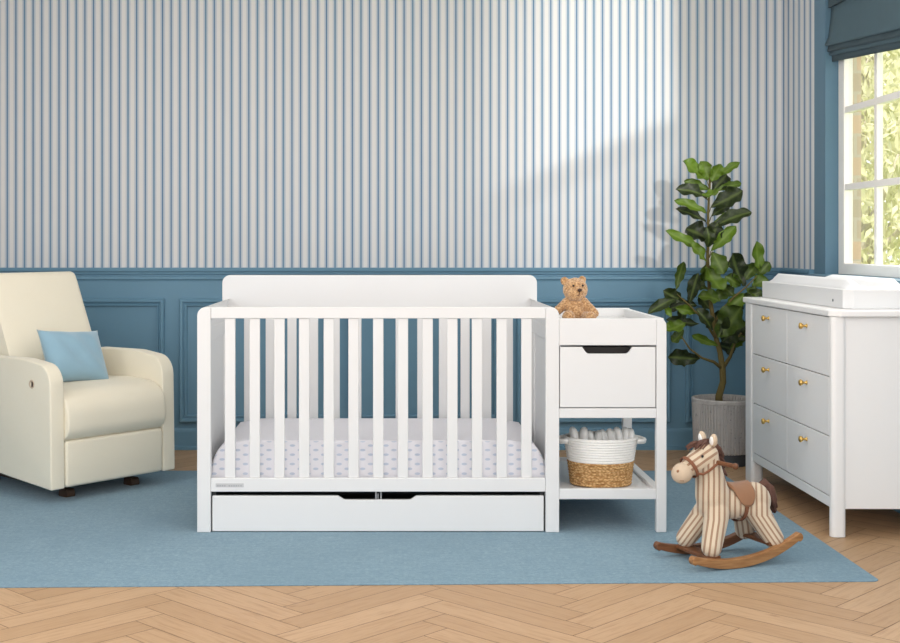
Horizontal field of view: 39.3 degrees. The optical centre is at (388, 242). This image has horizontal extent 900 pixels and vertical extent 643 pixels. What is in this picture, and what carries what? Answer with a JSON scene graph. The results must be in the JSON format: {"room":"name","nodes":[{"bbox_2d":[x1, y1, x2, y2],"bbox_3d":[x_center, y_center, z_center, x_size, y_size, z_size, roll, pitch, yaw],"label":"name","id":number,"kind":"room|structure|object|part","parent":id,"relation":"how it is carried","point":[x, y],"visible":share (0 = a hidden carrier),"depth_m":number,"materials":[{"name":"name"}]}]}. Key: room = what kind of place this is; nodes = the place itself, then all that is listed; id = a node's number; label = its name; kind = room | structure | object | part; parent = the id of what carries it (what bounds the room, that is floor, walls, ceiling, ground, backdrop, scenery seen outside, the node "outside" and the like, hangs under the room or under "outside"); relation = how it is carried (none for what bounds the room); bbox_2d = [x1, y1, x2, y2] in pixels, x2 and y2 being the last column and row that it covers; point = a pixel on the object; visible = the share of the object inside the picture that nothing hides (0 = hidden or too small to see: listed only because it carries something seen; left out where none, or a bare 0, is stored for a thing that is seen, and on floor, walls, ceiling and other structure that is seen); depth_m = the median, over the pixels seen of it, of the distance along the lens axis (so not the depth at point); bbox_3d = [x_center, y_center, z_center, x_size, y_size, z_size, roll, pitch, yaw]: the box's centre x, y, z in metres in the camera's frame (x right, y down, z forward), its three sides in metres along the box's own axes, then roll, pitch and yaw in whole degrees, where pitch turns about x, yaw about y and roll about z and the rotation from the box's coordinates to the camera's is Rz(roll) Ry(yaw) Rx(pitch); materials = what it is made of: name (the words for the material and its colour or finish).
{"room":"children's room","nodes":[
{"label":"children's room","id":0,"kind":"room"},
{"bbox_2d":[0,0,783,427],"bbox_3d":[-0.273,-0.205,6.992,5.194,2.810,0.157,0,0,0],"label":"wall","id":1,"kind":"structure","parent":0,"point":[134,133],"depth_m":6.95,"materials":[{"name":"paper"}]},
{"bbox_2d":[0,268,780,281],"bbox_3d":[-0.283,0.176,6.933,4.934,0.080,0.034,0,0,0],"label":"trim","id":2,"kind":"structure","parent":1,"relation":"attached to","point":[82,274],"depth_m":6.93,"materials":[{"name":"blue paint"}]},
{"bbox_3d":[-0.293,0.648,6.926,4.814,0.684,0.025,0,0,0],"label":"panel moulding","id":3,"kind":"part","parent":1,"relation":"part of","materials":[{"name":"blue paint"}]},
{"bbox_2d":[174,428,692,449],"bbox_3d":[-0.283,1.081,6.934,4.934,0.118,0.030,0,0,0],"label":"baseboard","id":4,"kind":"structure","parent":1,"relation":"attached to","point":[184,438],"depth_m":6.93,"materials":[{"name":"blue paint"}]},
{"bbox_2d":[0,450,899,642],"bbox_3d":[-0.283,1.170,3.175,4.934,0.060,7.550,0,0,0],"label":"floor","id":5,"kind":"structure","parent":0,"point":[777,612],"depth_m":3.90,"materials":[{"name":"brown wood"}]},
{"bbox_2d":[0,471,877,587],"bbox_3d":[-0.383,1.138,5.202,4.075,0.002,2.156,0,0,0],"label":"area rug","id":6,"kind":"object","parent":5,"relation":"on","point":[111,533],"visible":0.54,"depth_m":4.63,"materials":[{"name":"blue carpet"}]},
{"bbox_2d":[0,271,174,496],"bbox_3d":[-1.554,0.640,5.973,0.871,0.995,0.694,0,0,41],"label":"armchair","id":7,"kind":"object","parent":6,"relation":"on","point":[55,434],"visible":0.89,"depth_m":5.72,"materials":[{"name":"beige fabric"}]},
{"bbox_3d":[-1.751,0.795,5.737,0.820,0.559,0.072,0,0,41],"label":"arm","id":8,"kind":"part","parent":7,"relation":"part of","materials":[{"name":"beige fabric"}]},
{"bbox_3d":[-1.715,0.579,6.113,0.444,0.873,0.490,0,0,41],"label":"backrest","id":9,"kind":"part","parent":7,"relation":"part of","materials":[{"name":"beige fabric"}]},
{"bbox_2d":[37,330,108,381],"bbox_3d":[-1.473,0.530,5.880,0.174,0.260,0.345,0,0,44],"label":"throw cushion","id":10,"kind":"object","parent":7,"relation":"on","point":[78,356],"visible":0.84,"depth_m":5.83,"materials":[{"name":"blue fabric"}]},
{"bbox_2d":[63,375,164,440],"bbox_3d":[-1.466,0.757,5.901,0.644,0.234,0.544,0,0,41],"label":"seat cushion","id":11,"kind":"object","parent":7,"relation":"on","point":[118,407],"depth_m":5.72,"materials":[{"name":"beige fabric"}]},
{"bbox_3d":[-1.349,0.795,6.207,0.820,0.559,0.072,0,0,41],"label":"arm","id":12,"kind":"part","parent":7,"relation":"part of","materials":[{"name":"beige fabric"}]},
{"bbox_2d":[197,275,665,531],"bbox_3d":[0.168,0.641,5.321,1.845,0.992,0.765,0,0,0],"label":"crib","id":13,"kind":"object","parent":6,"relation":"on","point":[612,364],"visible":0.91,"depth_m":4.95,"materials":[{"name":"white paint"}]},
{"bbox_3d":[-0.727,0.695,4.955,0.054,0.885,0.034,0,0,0],"label":"leg","id":14,"kind":"part","parent":13,"relation":"part of","materials":[{"name":"white paint"}]},
{"bbox_3d":[-0.734,0.296,5.325,0.040,0.088,0.707,0,0,0],"label":"panel","id":15,"kind":"part","parent":13,"relation":"part of","materials":[{"name":"white paint"}]},
{"bbox_3d":[-0.738,0.659,5.308,0.024,0.638,0.671,0,0,0],"label":"panel frame","id":16,"kind":"part","parent":13,"relation":"part of","materials":[{"name":"white paint"}]},
{"bbox_3d":[-0.626,0.952,4.940,0.110,0.015,0.001,0,0,0],"label":"name plate","id":17,"kind":"part","parent":13,"relation":"part of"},
{"bbox_3d":[-0.043,1.064,4.953,1.304,0.140,0.018,0,0,0],"label":"drawer","id":18,"kind":"part","parent":13,"relation":"part of","materials":[{"name":"white paint"}]},
{"bbox_2d":[212,418,544,476],"bbox_3d":[-0.043,0.866,5.316,1.341,0.166,0.666,0,0,0],"label":"mattress","id":19,"kind":"object","parent":13,"relation":"on","point":[316,425],"visible":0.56,"depth_m":4.99,"materials":[{"name":"fabric"}]},
{"bbox_3d":[-0.043,0.951,4.954,1.316,0.054,0.028,0,0,0],"label":"rail","id":20,"kind":"part","parent":13,"relation":"part of","materials":[{"name":"white paint"}]},
{"bbox_3d":[-0.043,0.242,5.691,1.423,0.195,0.024,0,0,0],"label":"headboard","id":21,"kind":"part","parent":13,"relation":"part of","materials":[{"name":"white paint"}]},
{"bbox_3d":[0.653,0.659,5.308,0.024,0.638,0.671,0,0,0],"label":"panel frame","id":22,"kind":"part","parent":13,"relation":"part of","materials":[{"name":"white paint"}]},
{"bbox_3d":[0.649,0.296,5.325,0.040,0.088,0.707,0,0,0],"label":"panel","id":23,"kind":"part","parent":13,"relation":"part of","materials":[{"name":"white paint"}]},
{"bbox_3d":[0.642,0.695,4.955,0.054,0.885,0.034,0,0,0],"label":"leg","id":24,"kind":"part","parent":13,"relation":"part of","materials":[{"name":"white paint"}]},
{"bbox_2d":[555,276,598,317],"bbox_3d":[0.766,0.230,5.138,0.184,0.191,0.158,0,0,0],"label":"teddy bear","id":25,"kind":"object","parent":13,"relation":"on","point":[574,304],"visible":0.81,"depth_m":5.13},
{"bbox_3d":[0.878,0.491,5.689,0.419,0.394,0.020,0,0,0],"label":"panel","id":26,"kind":"part","parent":13,"relation":"part of","materials":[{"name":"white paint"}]},
{"bbox_2d":[559,431,645,487],"bbox_3d":[0.861,0.881,5.115,0.366,0.196,0.259,0,0,0],"label":"storage basket","id":27,"kind":"object","parent":13,"relation":"on","point":[591,463],"visible":0.95,"depth_m":5.01,"materials":[{"name":"wicker"}]},
{"bbox_3d":[0.700,0.799,5.105,0.045,0.027,0.124,0,0,0],"label":"handle","id":28,"kind":"part","parent":27,"relation":"part of","materials":[{"name":"white fabric"}]},
{"bbox_2d":[569,426,578,438],"bbox_3d":[0.755,0.792,5.114,0.042,0.092,0.092,0,0,0],"label":"cloth","id":29,"kind":"object","parent":27,"relation":"in","point":[573,432],"visible":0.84,"depth_m":5.08,"materials":[{"name":"white fabric"}]},
{"bbox_2d":[579,427,587,439],"bbox_3d":[0.793,0.793,5.114,0.039,0.092,0.092,0,0,0],"label":"cloth","id":30,"kind":"object","parent":27,"relation":"in","point":[583,434],"visible":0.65,"depth_m":5.08,"materials":[{"name":"white fabric"}]},
{"bbox_2d":[588,430,594,439],"bbox_3d":[0.823,0.807,5.114,0.034,0.092,0.092,0,0,0],"label":"cloth","id":31,"kind":"object","parent":27,"relation":"in","point":[590,433],"visible":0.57,"depth_m":5.08,"materials":[{"name":"white fabric"}]},
{"bbox_2d":[594,430,601,439],"bbox_3d":[0.847,0.807,5.114,0.035,0.092,0.092,0,0,0],"label":"cloth","id":32,"kind":"object","parent":27,"relation":"in","point":[598,436],"visible":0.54,"depth_m":5.09,"materials":[{"name":"white fabric"}]},
{"bbox_2d":[600,429,607,439],"bbox_3d":[0.876,0.803,5.114,0.039,0.092,0.092,0,0,0],"label":"cloth","id":33,"kind":"object","parent":27,"relation":"in","point":[603,432],"visible":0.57,"depth_m":5.08,"materials":[{"name":"white fabric"}]},
{"bbox_2d":[606,428,615,439],"bbox_3d":[0.907,0.799,5.114,0.044,0.092,0.092,0,0,0],"label":"cloth","id":34,"kind":"object","parent":27,"relation":"in","point":[611,435],"visible":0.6,"depth_m":5.09,"materials":[{"name":"white fabric"}]},
{"bbox_2d":[613,427,622,439],"bbox_3d":[0.935,0.793,5.114,0.044,0.092,0.092,0,0,0],"label":"cloth","id":35,"kind":"object","parent":27,"relation":"in","point":[618,432],"visible":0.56,"depth_m":5.08,"materials":[{"name":"white fabric"}]},
{"bbox_2d":[621,427,628,439],"bbox_3d":[0.960,0.794,5.114,0.035,0.092,0.092,0,0,0],"label":"cloth","id":36,"kind":"object","parent":27,"relation":"in","point":[625,430],"visible":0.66,"depth_m":5.08,"materials":[{"name":"white fabric"}]},
{"bbox_2d":[628,428,634,438],"bbox_3d":[0.981,0.796,5.114,0.033,0.092,0.092,0,0,0],"label":"cloth","id":37,"kind":"object","parent":27,"relation":"in","point":[631,431],"visible":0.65,"depth_m":5.08,"materials":[{"name":"white fabric"}]},
{"bbox_3d":[1.022,0.799,5.105,0.045,0.027,0.124,0,0,0],"label":"handle","id":38,"kind":"part","parent":27,"relation":"part of","materials":[{"name":"white fabric"}]},
{"bbox_3d":[0.860,0.527,4.950,0.376,0.238,0.018,0,0,0],"label":"drawer","id":39,"kind":"part","parent":13,"relation":"part of","materials":[{"name":"white paint"}]},
{"bbox_2d":[559,457,655,498],"bbox_3d":[0.870,0.987,5.311,0.422,0.042,0.737,0,0,0],"label":"shelf","id":40,"kind":"object","parent":13,"relation":"attached to","point":[642,486],"depth_m":4.94,"materials":[{"name":"white paint"}]},
{"bbox_3d":[0.860,0.350,4.951,0.382,0.106,0.022,0,0,0],"label":"panel","id":41,"kind":"part","parent":13,"relation":"part of","materials":[{"name":"white paint"}]},
{"bbox_3d":[0.860,0.669,4.951,0.382,0.038,0.022,0,0,0],"label":"drawer rail","id":42,"kind":"part","parent":13,"relation":"part of","materials":[{"name":"white paint"}]},
{"bbox_3d":[1.071,0.739,5.661,0.040,0.797,0.036,0,0,0],"label":"leg","id":43,"kind":"part","parent":13,"relation":"part of","materials":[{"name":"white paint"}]},
{"bbox_3d":[1.075,0.493,5.338,0.025,0.392,0.731,0,0,0],"label":"panel","id":44,"kind":"part","parent":13,"relation":"part of","materials":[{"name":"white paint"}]},
{"bbox_2d":[653,431,802,568],"bbox_3d":[1.218,0.906,4.520,0.464,0.460,0.271,0,0,-20],"label":"rocking horse","id":45,"kind":"object","parent":6,"relation":"on","point":[751,506],"visible":1,"depth_m":4.46},
{"bbox_3d":[1.185,0.779,4.424,0.016,0.016,0.104,0,0,-30],"label":"handle","id":46,"kind":"part","parent":45,"relation":"part of","materials":[{"name":"brown wood"}]},
{"bbox_3d":[1.208,0.779,4.384,0.023,0.023,0.023,0,0,-20],"label":"handle","id":47,"kind":"part","parent":45,"relation":"part of","materials":[{"name":"brown wood"}]},
{"bbox_2d":[648,158,771,466],"bbox_3d":[1.654,0.350,6.520,0.657,1.579,0.321,0,0,0],"label":"plant","id":48,"kind":"object","parent":5,"relation":"on","point":[722,415],"visible":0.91,"depth_m":6.48,"materials":[{"name":"green plant"}]},
{"bbox_3d":[1.735,0.940,6.520,0.324,0.276,0.324,0,0,0],"label":"pot","id":49,"kind":"part","parent":48,"relation":"part of","materials":[{"name":"grey ceramic"}]},
{"bbox_3d":[1.735,1.108,6.520,0.280,0.062,0.280,0,0,0],"label":"pot","id":50,"kind":"part","parent":48,"relation":"part of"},
{"bbox_2d":[743,297,899,536],"bbox_3d":[1.921,0.699,5.450,0.478,0.878,1.216,0,0,0],"label":"dresser","id":51,"kind":"object","parent":5,"relation":"on","point":[823,382],"visible":0.96,"depth_m":4.92,"materials":[{"name":"white paint"}]},
{"bbox_3d":[1.741,0.712,5.994,0.058,0.852,0.112,0,0,0],"label":"leg","id":52,"kind":"part","parent":51,"relation":"part of","materials":[{"name":"white paint"}]},
{"bbox_3d":[1.699,0.340,5.679,0.034,0.027,0.027,0,0,0],"label":"knob","id":53,"kind":"part","parent":51,"relation":"part of","materials":[{"name":"gold metal"}]},
{"bbox_3d":[1.699,0.573,5.679,0.034,0.027,0.027,0,0,0],"label":"knob","id":54,"kind":"part","parent":51,"relation":"part of","materials":[{"name":"gold metal"}]},
{"bbox_3d":[1.699,0.805,5.679,0.034,0.027,0.027,0,0,0],"label":"knob","id":55,"kind":"part","parent":51,"relation":"part of","materials":[{"name":"gold metal"}]},
{"bbox_3d":[1.725,0.405,5.679,0.018,0.229,0.514,0,0,0],"label":"drawer","id":56,"kind":"part","parent":51,"relation":"part of","materials":[{"name":"white paint"}]},
{"bbox_3d":[1.725,0.637,5.679,0.018,0.228,0.514,0,0,0],"label":"drawer","id":57,"kind":"part","parent":51,"relation":"part of","materials":[{"name":"white paint"}]},
{"bbox_3d":[1.725,0.870,5.679,0.018,0.229,0.514,0,0,0],"label":"drawer","id":58,"kind":"part","parent":51,"relation":"part of","materials":[{"name":"white paint"}]},
{"bbox_3d":[1.729,1.010,5.420,0.022,0.041,1.036,0,0,0],"label":"rail","id":59,"kind":"part","parent":51,"relation":"part of","materials":[{"name":"white paint"}]},
{"bbox_3d":[1.699,0.340,5.161,0.034,0.027,0.027,0,0,0],"label":"knob","id":60,"kind":"part","parent":51,"relation":"part of","materials":[{"name":"gold metal"}]},
{"bbox_3d":[1.699,0.573,5.161,0.034,0.027,0.027,0,0,0],"label":"knob","id":61,"kind":"part","parent":51,"relation":"part of","materials":[{"name":"gold metal"}]},
{"bbox_3d":[1.699,0.805,5.161,0.034,0.027,0.027,0,0,0],"label":"knob","id":62,"kind":"part","parent":51,"relation":"part of","materials":[{"name":"gold metal"}]},
{"bbox_3d":[1.725,0.405,5.161,0.018,0.229,0.514,0,0,0],"label":"drawer","id":63,"kind":"part","parent":51,"relation":"part of","materials":[{"name":"white paint"}]},
{"bbox_3d":[1.725,0.637,5.161,0.018,0.228,0.514,0,0,0],"label":"drawer","id":64,"kind":"part","parent":51,"relation":"part of","materials":[{"name":"white paint"}]},
{"bbox_3d":[1.725,0.870,5.161,0.018,0.229,0.514,0,0,0],"label":"drawer","id":65,"kind":"part","parent":51,"relation":"part of","materials":[{"name":"white paint"}]},
{"bbox_2d":[762,281,899,308],"bbox_3d":[1.936,0.221,5.480,0.297,0.076,1.100,0,0,0],"label":"tray","id":66,"kind":"object","parent":51,"relation":"on","point":[823,296],"visible":0.89,"depth_m":5.06,"materials":[{"name":"white paint"}]},
{"bbox_2d":[768,273,899,289],"bbox_3d":[1.938,0.195,5.480,0.259,0.102,1.064,0,0,0],"label":"changing pad","id":67,"kind":"object","parent":66,"relation":"in","point":[831,281],"visible":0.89,"depth_m":5.25,"materials":[{"name":"white plastic"}]},
{"bbox_3d":[1.741,0.712,4.881,0.058,0.852,0.042,0,0,0],"label":"leg","id":68,"kind":"part","parent":51,"relation":"part of","materials":[{"name":"white paint"}]},
{"bbox_3d":[1.931,0.659,4.881,0.338,0.746,0.018,0,0,0],"label":"panel","id":69,"kind":"part","parent":51,"relation":"part of","materials":[{"name":"white paint"}]},
{"bbox_2d":[784,0,860,268],"bbox_3d":[2.265,-0.085,3.235,0.187,3.050,7.670,0,0,0],"label":"wall","id":70,"kind":"structure","parent":0,"point":[798,14],"depth_m":6.67,"materials":[{"name":"paint"}]},
{"bbox_2d":[780,268,813,274],"bbox_3d":[2.167,0.176,6.694,0.034,0.080,0.508,0,0,0],"label":"trim","id":71,"kind":"structure","parent":70,"relation":"attached to","point":[795,271],"depth_m":6.66,"materials":[{"name":"blue paint"}]},
{"bbox_2d":[805,0,899,283],"bbox_3d":[2.198,-0.699,5.440,0.178,1.818,2.000,0,0,0],"label":"window","id":72,"kind":"structure","parent":70,"relation":"in","point":[834,108],"depth_m":6.25,"materials":[{"name":"blue paint"}]},
{"bbox_3d":[2.181,-0.699,5.440,0.005,1.818,2.000,0,0,0],"label":"casing","id":73,"kind":"part","parent":72,"relation":"part of","materials":[{"name":"blue paint"}]},
{"bbox_3d":[2.196,0.169,5.430,0.175,0.028,1.900,0,0,0],"label":"sill","id":74,"kind":"part","parent":72,"relation":"part of","materials":[{"name":"blue paint"}]},
{"bbox_2d":[825,0,899,61],"bbox_3d":[2.195,-1.021,5.428,0.044,0.489,1.676,0,0,0],"label":"roman shade","id":75,"kind":"object","parent":72,"relation":"attached to","point":[858,28],"visible":1,"depth_m":5.82,"materials":[{"name":"blue fabric"}]},
{"bbox_3d":[2.201,-1.191,5.430,0.026,0.042,1.660,0,0,0],"label":"head rail","id":76,"kind":"part","parent":75,"relation":"part of","materials":[{"name":"blue fabric"}]},
{"bbox_3d":[2.264,-0.532,5.430,0.045,1.375,1.688,0,0,0],"label":"frame","id":77,"kind":"part","parent":72,"relation":"part of","materials":[{"name":"white paint"}]},
{"label":"outside","id":78,"kind":"structure","parent":0,"visible":0},
{"bbox_3d":[13.185,1.490,14.000,21.630,0.100,32.000,0,0,0],"label":"ground","id":79,"kind":"structure","parent":78,"visible":0},
{"bbox_2d":[861,49,899,264],"bbox_3d":[3.247,-0.366,8.615,1.254,3.620,1.258,0,0,28],"label":"tree","id":80,"kind":"object","parent":79,"relation":"on","point":[891,136],"visible":0.2,"depth_m":8.32,"materials":[{"name":"green plant"}]},
{"bbox_2d":[861,49,899,263],"bbox_3d":[4.208,-0.967,13.223,3.420,4.820,3.487,0,0,0],"label":"tree","id":81,"kind":"object","parent":79,"relation":"on","point":[886,54],"visible":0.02,"depth_m":12.42,"materials":[{"name":"green plant"}]},
{"bbox_2d":[887,54,899,187],"bbox_3d":[4.742,-0.675,9.710,1.744,4.236,1.778,0,0,0],"label":"tree","id":82,"kind":"object","parent":79,"relation":"on","point":[892,106],"visible":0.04,"depth_m":10.05,"materials":[{"name":"green plant"}]}
]}

